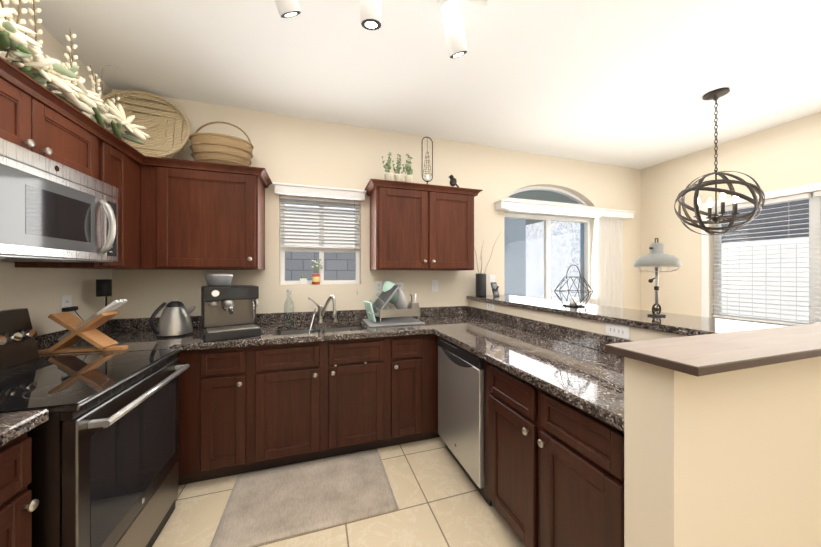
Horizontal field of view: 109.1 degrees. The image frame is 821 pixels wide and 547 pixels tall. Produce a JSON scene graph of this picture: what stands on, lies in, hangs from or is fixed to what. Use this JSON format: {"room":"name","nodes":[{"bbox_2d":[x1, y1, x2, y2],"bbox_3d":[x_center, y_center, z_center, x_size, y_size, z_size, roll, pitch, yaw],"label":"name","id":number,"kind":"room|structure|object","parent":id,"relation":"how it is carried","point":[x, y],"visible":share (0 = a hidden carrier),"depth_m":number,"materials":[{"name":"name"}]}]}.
{"room":"kitchen","nodes":[
{"label":"kitchen","id":0,"kind":"room"},
{"bbox_2d":[0,0,111,335],"bbox_3d":[-1.573,-0.011,-0.062,0.160,2.700,4.920,0,0,-18],"label":"wall","id":1,"kind":"structure","parent":0,"point":[38,293],"depth_m":1.65,"materials":[{"name":"beige paint"}]},
{"bbox_2d":[0,57,51,159],"bbox_3d":[-1.649,-0.619,0.988,0.331,0.300,0.434,0,0,-18],"label":"upper cabinet","id":2,"kind":"object","parent":1,"relation":"attached to","point":[37,117],"depth_m":1.16,"materials":[{"name":"brown wood"}]},
{"bbox_2d":[0,138,117,262],"bbox_3d":[-1.627,-0.258,1.166,0.474,0.406,0.754,0,0,-18],"label":"microwave","id":3,"kind":"object","parent":2,"relation":"attached to","point":[52,210],"visible":1,"depth_m":1.18,"materials":[{"name":"silver metal"}]},
{"bbox_2d":[61,295,71,313],"bbox_3d":[-2.069,0.189,1.759,0.007,0.116,0.072,0,0,-18],"label":"electrical outlet plate","id":4,"kind":"object","parent":1,"relation":"attached to","point":[66,301],"depth_m":1.76,"materials":[{"name":"white plastic"}]},
{"bbox_2d":[62,306,83,320],"bbox_3d":[-2.046,0.312,1.824,0.073,0.220,0.201,0,0,-18],"label":"plug adapter","id":5,"kind":"object","parent":4,"relation":"attached to","point":[68,309],"visible":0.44,"depth_m":1.76,"materials":[{"name":"black plastic"}]},
{"bbox_2d":[15,125,131,268],"bbox_3d":[-1.854,-0.400,1.626,0.331,0.738,0.250,0,0,-18],"label":"upper cabinet","id":6,"kind":"object","parent":1,"relation":"attached to","point":[115,154],"depth_m":1.72,"materials":[{"name":"brown wood"}]},
{"bbox_2d":[52,93,99,179],"bbox_3d":[-1.749,-0.619,1.298,0.331,0.300,0.434,0,0,-18],"label":"upper cabinet","id":7,"kind":"object","parent":1,"relation":"attached to","point":[75,137],"depth_m":1.40,"materials":[{"name":"brown wood"}]},
{"bbox_2d":[132,149,162,269],"bbox_3d":[-1.957,-0.400,1.949,0.331,0.738,0.528,0,0,-18],"label":"upper cabinet","id":8,"kind":"object","parent":1,"relation":"attached to","point":[138,159],"depth_m":1.91,"materials":[{"name":"brown wood"}]},
{"bbox_2d":[0,0,150,143],"bbox_3d":[-1.626,-1.031,1.267,0.331,0.516,1.281,0,0,-18],"label":"artificial plant","id":9,"kind":"object","parent":8,"relation":"on","point":[35,64],"visible":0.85,"depth_m":1.30,"materials":[{"name":"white plant"}]},
{"bbox_2d":[98,90,190,158],"bbox_3d":[-1.909,-1.058,2.092,0.556,0.540,0.229,0,0,-18],"label":"basket","id":10,"kind":"object","parent":8,"relation":"on","point":[172,145],"visible":0.56,"depth_m":2.14,"materials":[{"name":"beige wicker"}]},
{"bbox_2d":[152,437,525,546],"bbox_3d":[1.107,1.364,0.797,5.790,0.050,4.920,0,0,-18],"label":"floor","id":11,"kind":"structure","parent":0,"point":[440,500],"depth_m":1.62,"materials":[{"name":"beige tile"}]},
{"bbox_2d":[0,433,38,546],"bbox_3d":[-1.006,0.902,-0.513,0.635,0.873,2.794,0,0,-18],"label":"base cabinet","id":12,"kind":"object","parent":11,"relation":"on","point":[18,505],"visible":1,"depth_m":0.85,"materials":[{"name":"brown wood"}]},
{"bbox_2d":[0,409,48,446],"bbox_3d":[-1.010,0.399,-0.512,0.632,0.130,2.799,0,0,-18],"label":"countertop","id":13,"kind":"structure","parent":12,"relation":"on","point":[14,425],"depth_m":0.85,"materials":[{"name":"stone"}]},
{"bbox_2d":[0,308,189,546],"bbox_3d":[-1.493,0.751,1.209,0.750,1.153,0.756,0,0,-18],"label":"range","id":14,"kind":"object","parent":11,"relation":"on","point":[105,437],"visible":1,"depth_m":1.16,"materials":[{"name":"black metal"}]},
{"bbox_2d":[210,448,398,546],"bbox_3d":[-0.606,1.333,1.802,0.940,0.012,0.600,0,0,-18],"label":"kitchen mat","id":15,"kind":"object","parent":11,"relation":"on","point":[264,506],"visible":1,"depth_m":1.73,"materials":[{"name":"beige fabric"}]},
{"bbox_2d":[177,331,439,484],"bbox_3d":[-0.691,0.902,2.250,2.909,0.873,0.725,0,0,-18],"label":"base cabinet","id":16,"kind":"object","parent":11,"relation":"on","point":[246,409],"visible":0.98,"depth_m":1.99,"materials":[{"name":"brown wood"}]},
{"bbox_2d":[35,330,174,357],"bbox_3d":[-1.683,0.399,1.588,0.633,0.130,0.069,0,0,-18],"label":"countertop","id":17,"kind":"structure","parent":16,"relation":"on","point":[136,340],"depth_m":1.72,"materials":[{"name":"stone"}]},
{"bbox_2d":[47,306,486,350],"bbox_3d":[-0.699,0.400,2.285,2.933,0.130,0.658,0,0,-18],"label":"countertop","id":18,"kind":"structure","parent":16,"relation":"on","point":[270,324],"depth_m":2.22,"materials":[{"name":"stone"}]},
{"bbox_2d":[38,299,127,353],"bbox_3d":[-1.779,0.284,1.596,0.380,0.278,0.100,0,0,-12],"label":"cookbook stand","id":19,"kind":"object","parent":18,"relation":"on","point":[79,329],"visible":1,"depth_m":1.58,"materials":[{"name":"brown wood"}]},
{"bbox_2d":[96,279,116,336],"bbox_3d":[-2.046,0.231,1.954,0.121,0.385,0.171,0,0,-18],"label":"task lamp","id":20,"kind":"object","parent":18,"relation":"on","point":[103,287],"visible":0.83,"depth_m":1.90,"materials":[{"name":"black"}]},
{"bbox_2d":[149,300,195,337],"bbox_3d":[-1.607,0.304,1.988,0.218,0.239,0.274,0,0,-18],"label":"kettle","id":21,"kind":"object","parent":18,"relation":"on","point":[175,320],"visible":1,"depth_m":1.96,"materials":[{"name":"silver metal"}]},
{"bbox_2d":[201,273,260,341],"bbox_3d":[-1.231,0.212,2.017,0.332,0.424,0.387,0,0,-38],"label":"espresso machine","id":22,"kind":"object","parent":18,"relation":"on","point":[228,310],"visible":1,"depth_m":1.97,"materials":[{"name":"silver metal"}]},
{"bbox_2d":[284,288,293,325],"bbox_3d":[-0.998,0.271,2.401,0.080,0.306,0.080,0,0,-18],"label":"glass bottle","id":23,"kind":"object","parent":18,"relation":"on","point":[288,290],"visible":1,"depth_m":2.40,"materials":[{"name":"clear glass"}]},
{"bbox_2d":[277,327,362,360],"bbox_3d":[-0.691,0.566,2.279,0.700,0.200,0.440,0,0,-18],"label":"undermount sink","id":24,"kind":"object","parent":18,"relation":"in","point":[306,331],"visible":0.1,"depth_m":2.45,"materials":[{"name":"silver metal"}]},
{"bbox_2d":[309,308,316,333],"bbox_3d":[-0.771,0.464,2.159,0.149,0.402,0.104,0,0,-18],"label":"dish brush","id":25,"kind":"object","parent":24,"relation":"in","point":[315,309],"visible":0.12,"depth_m":2.21,"materials":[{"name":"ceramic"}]},
{"bbox_2d":[308,295,335,322],"bbox_3d":[-0.749,0.302,2.466,0.224,0.243,0.193,0,0,-18],"label":"faucet","id":26,"kind":"object","parent":18,"relation":"on","point":[321,310],"visible":1,"depth_m":2.49,"materials":[{"name":"grey metal"}]},
{"bbox_2d":[362,280,424,326],"bbox_3d":[-0.167,0.241,2.571,0.475,0.365,0.436,0,0,-18],"label":"dish rack","id":27,"kind":"object","parent":18,"relation":"on","point":[400,312],"visible":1,"depth_m":2.48,"materials":[{"name":"grey plastic"}]},
{"bbox_2d":[437,336,491,505],"bbox_3d":[0.583,0.905,2.031,0.607,0.860,0.600,0,0,-18],"label":"dishwasher","id":28,"kind":"object","parent":11,"relation":"on","point":[461,402],"visible":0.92,"depth_m":1.83,"materials":[{"name":"grey metal"}]},
{"bbox_2d":[485,360,623,546],"bbox_3d":[0.818,0.902,1.351,0.605,0.872,0.831,0,0,-18],"label":"base cabinet","id":29,"kind":"object","parent":11,"relation":"on","point":[554,471],"visible":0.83,"depth_m":1.15,"materials":[{"name":"brown wood"}]},
{"bbox_2d":[435,310,632,431],"bbox_3d":[0.711,0.400,1.636,0.645,0.130,1.440,0,0,-18],"label":"countertop","id":30,"kind":"structure","parent":29,"relation":"on","point":[583,370],"depth_m":1.52,"materials":[{"name":"stone"}]},
{"bbox_2d":[112,89,640,318],"bbox_3d":[0.381,-0.011,3.064,5.790,2.700,0.160,0,0,-18],"label":"wall","id":31,"kind":"structure","parent":0,"point":[296,150],"depth_m":2.73,"materials":[{"name":"beige paint"}]},
{"bbox_2d":[141,165,264,269],"bbox_3d":[-1.506,-0.381,2.183,0.706,0.700,0.360,0,0,-18],"label":"upper cabinet","id":32,"kind":"object","parent":31,"relation":"attached to","point":[198,220],"visible":0.96,"depth_m":2.05,"materials":[{"name":"brown wood"}]},
{"bbox_2d":[189,121,253,165],"bbox_3d":[-1.428,-0.961,2.221,0.424,0.386,0.307,0,0,-18],"label":"basket","id":33,"kind":"object","parent":32,"relation":"on","point":[219,148],"visible":0.85,"depth_m":2.11,"materials":[{"name":"beige wicker"}]},
{"bbox_2d":[273,182,366,293],"bbox_3d":[-0.798,-0.282,2.626,0.777,0.943,0.205,0,0,-18],"label":"window","id":34,"kind":"structure","parent":31,"relation":"in","point":[317,193],"depth_m":2.63,"materials":[{"name":"white plastic"}]},
{"bbox_2d":[375,281,382,292],"bbox_3d":[-0.299,0.129,2.758,0.072,0.116,0.007,0,0,-18],"label":"electrical outlet plate","id":35,"kind":"object","parent":31,"relation":"attached to","point":[378,284],"depth_m":2.75,"materials":[{"name":"white plastic"}]},
{"bbox_2d":[396,282,402,291],"bbox_3d":[-0.106,0.144,2.820,0.072,0.116,0.007,0,0,-18],"label":"electrical outlet plate","id":36,"kind":"object","parent":31,"relation":"attached to","point":[401,287],"depth_m":2.82,"materials":[{"name":"white plastic"}]},
{"bbox_2d":[364,179,482,270],"bbox_3d":[0.114,-0.400,2.699,1.036,0.738,0.366,0,0,-18],"label":"upper cabinet","id":37,"kind":"object","parent":31,"relation":"attached to","point":[416,226],"visible":1,"depth_m":2.55,"materials":[{"name":"brown wood"}]},
{"bbox_2d":[382,152,412,182],"bbox_3d":[-0.112,-0.913,2.543,0.287,0.289,0.130,0,0,-18],"label":"potted plants","id":38,"kind":"object","parent":37,"relation":"on","point":[398,176],"visible":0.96,"depth_m":2.53,"materials":[{"name":"green plant"}]},
{"bbox_2d":[422,137,432,183],"bbox_3d":[0.151,-1.000,2.633,0.107,0.464,0.090,0,0,-18],"label":"candle holder","id":39,"kind":"object","parent":37,"relation":"on","point":[426,178],"visible":0.9,"depth_m":2.62,"materials":[{"name":"black"}]},
{"bbox_2d":[449,175,458,186],"bbox_3d":[0.399,-0.840,2.708,0.118,0.143,0.060,0,0,-18],"label":"bird figurine","id":40,"kind":"object","parent":37,"relation":"on","point":[453,181],"visible":0.85,"depth_m":2.69,"materials":[{"name":"grey metal"}]},
{"bbox_2d":[431,280,437,291],"bbox_3d":[0.245,0.125,2.932,0.072,0.116,0.008,0,0,-18],"label":"electrical outlet plate","id":41,"kind":"object","parent":31,"relation":"attached to","point":[434,283],"depth_m":2.93,"materials":[{"name":"white plastic"}]},
{"bbox_2d":[489,275,494,285],"bbox_3d":[0.876,0.072,3.135,0.072,0.116,0.008,0,0,-18],"label":"electrical outlet plate","id":42,"kind":"object","parent":31,"relation":"attached to","point":[491,277],"depth_m":3.13,"materials":[{"name":"white plastic"}]},
{"bbox_2d":[494,186,634,303],"bbox_3d":[1.817,-0.320,3.458,1.934,1.417,0.284,0,0,-18],"label":"dining room window","id":43,"kind":"structure","parent":31,"relation":"in","point":[582,211],"depth_m":3.46,"materials":[{"name":"white plastic"}]},
{"bbox_2d":[591,217,623,307],"bbox_3d":[2.407,0.311,3.572,0.520,1.978,0.044,0,0,-18],"label":"sheer curtain","id":44,"kind":"object","parent":43,"relation":"hanging from","point":[607,271],"visible":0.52,"depth_m":3.57,"materials":[{"name":"white fabric"}]},
{"bbox_2d":[18,0,820,168],"bbox_3d":[1.107,-1.411,0.798,5.790,0.100,4.920,0,0,-18],"label":"ceiling","id":45,"kind":"structure","parent":0,"point":[627,83],"depth_m":1.91,"materials":[{"name":"white paint"}]},
{"bbox_2d":[274,0,486,57],"bbox_3d":[0.739,-1.227,1.259,3.550,0.266,0.884,0,0,-18],"label":"track lights","id":46,"kind":"object","parent":45,"relation":"attached to","point":[371,14],"visible":0.98,"depth_m":1.40,"materials":[{"name":"white metal"}]},
{"bbox_2d":[674,88,764,234],"bbox_3d":[2.306,-0.825,2.207,0.470,1.069,0.470,0,0,-18],"label":"pendant chandelier","id":47,"kind":"object","parent":45,"relation":"hanging from","point":[715,96],"visible":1,"depth_m":2.16,"materials":[{"name":"brown metal"}]},
{"bbox_2d":[468,299,684,340],"bbox_3d":[0.974,0.802,2.066,0.115,1.075,2.101,0,0,-18],"label":"wall","id":48,"kind":"structure","parent":0,"point":[635,333],"depth_m":1.81,"materials":[{"name":"beige paint"}]},
{"bbox_2d":[487,302,493,310],"bbox_3d":[0.723,0.298,2.649,0.007,0.066,0.116,0,0,-18],"label":"electrical outlet plate","id":49,"kind":"object","parent":48,"relation":"attached to","point":[490,306],"depth_m":2.64,"materials":[{"name":"white plastic"}]},
{"bbox_2d":[606,322,628,339],"bbox_3d":[1.082,0.299,1.531,0.007,0.068,0.125,0,0,-18],"label":"electrical outlet plate","id":50,"kind":"object","parent":48,"relation":"attached to","point":[617,330],"depth_m":1.52,"materials":[{"name":"white plastic"}]},
{"bbox_2d":[466,295,784,335],"bbox_3d":[1.126,0.246,2.127,0.482,0.032,2.073,0,0,-18],"label":"bar ledge","id":51,"kind":"object","parent":48,"relation":"on","point":[685,325],"visible":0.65,"depth_m":1.56,"materials":[{"name":"stone"}]},
{"bbox_2d":[474,235,499,295],"bbox_3d":[0.757,-0.140,2.974,0.370,0.739,0.138,0,0,-18],"label":"vase","id":52,"kind":"object","parent":51,"relation":"on","point":[480,284],"visible":0.9,"depth_m":2.93,"materials":[{"name":"grey ceramic"}]},
{"bbox_2d":[491,282,498,296],"bbox_3d":[0.854,0.159,2.931,0.061,0.143,0.110,0,0,42],"label":"photo frame","id":53,"kind":"object","parent":51,"relation":"on","point":[494,287],"visible":0.98,"depth_m":2.92,"materials":[{"name":"black"}]},
{"bbox_2d":[554,265,592,306],"bbox_3d":[1.149,0.083,2.061,0.221,0.293,0.254,0,0,-18],"label":"wire lantern","id":54,"kind":"object","parent":51,"relation":"on","point":[573,302],"visible":1,"depth_m":2.05,"materials":[{"name":"black metal"}]},
{"bbox_2d":[633,238,680,316],"bbox_3d":[1.333,0.019,1.584,0.200,0.422,0.200,0,0,-18],"label":"lamp","id":55,"kind":"object","parent":51,"relation":"on","point":[656,257],"visible":1,"depth_m":1.56,"materials":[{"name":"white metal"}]},
{"bbox_2d":[624,356,820,546],"bbox_3d":[1.045,0.786,0.919,0.854,1.106,0.124,0,0,-18],"label":"wall","id":56,"kind":"structure","parent":0,"point":[729,459],"depth_m":0.81,"materials":[{"name":"beige paint"}]},
{"bbox_2d":[605,323,820,376],"bbox_3d":[1.193,0.218,0.941,1.240,0.022,0.221,0,0,-18],"label":"bar countertop","id":57,"kind":"structure","parent":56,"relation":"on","point":[703,355],"depth_m":0.80,"materials":[{"name":"brown"}]},
{"bbox_2d":[641,112,820,325],"bbox_3d":[3.788,-0.011,1.657,0.160,2.700,4.920,0,0,-18],"label":"wall","id":58,"kind":"structure","parent":0,"point":[783,156],"depth_m":3.23,"materials":[{"name":"beige paint"}]},
{"bbox_2d":[701,182,820,325],"bbox_3d":[3.631,-0.111,1.998,0.170,1.310,2.595,0,0,-18],"label":"window","id":59,"kind":"structure","parent":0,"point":[814,272],"depth_m":2.74,"materials":[{"name":"white plastic"}]},
{"label":"outside","id":60,"kind":"structure","parent":0,"visible":0},
{"bbox_2d":[285,204,354,280],"bbox_3d":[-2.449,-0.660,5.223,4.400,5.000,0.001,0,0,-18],"label":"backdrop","id":61,"kind":"structure","parent":60,"point":[303,267],"depth_m":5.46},
{"bbox_2d":[504,190,578,296],"bbox_3d":[1.357,0.265,4.816,2.000,2.750,2.300,0,0,-18],"label":"patio column","id":62,"kind":"structure","parent":60,"point":[512,239],"depth_m":4.28,"materials":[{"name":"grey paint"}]},
{"bbox_2d":[526,221,579,300],"bbox_3d":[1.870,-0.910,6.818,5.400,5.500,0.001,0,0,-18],"label":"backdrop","id":63,"kind":"structure","parent":60,"point":[534,233],"depth_m":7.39,"materials":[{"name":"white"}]},
{"bbox_2d":[721,199,808,322],"bbox_3d":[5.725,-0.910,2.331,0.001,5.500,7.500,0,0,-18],"label":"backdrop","id":64,"kind":"structure","parent":60,"point":[795,208],"depth_m":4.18,"materials":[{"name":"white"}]}
]}

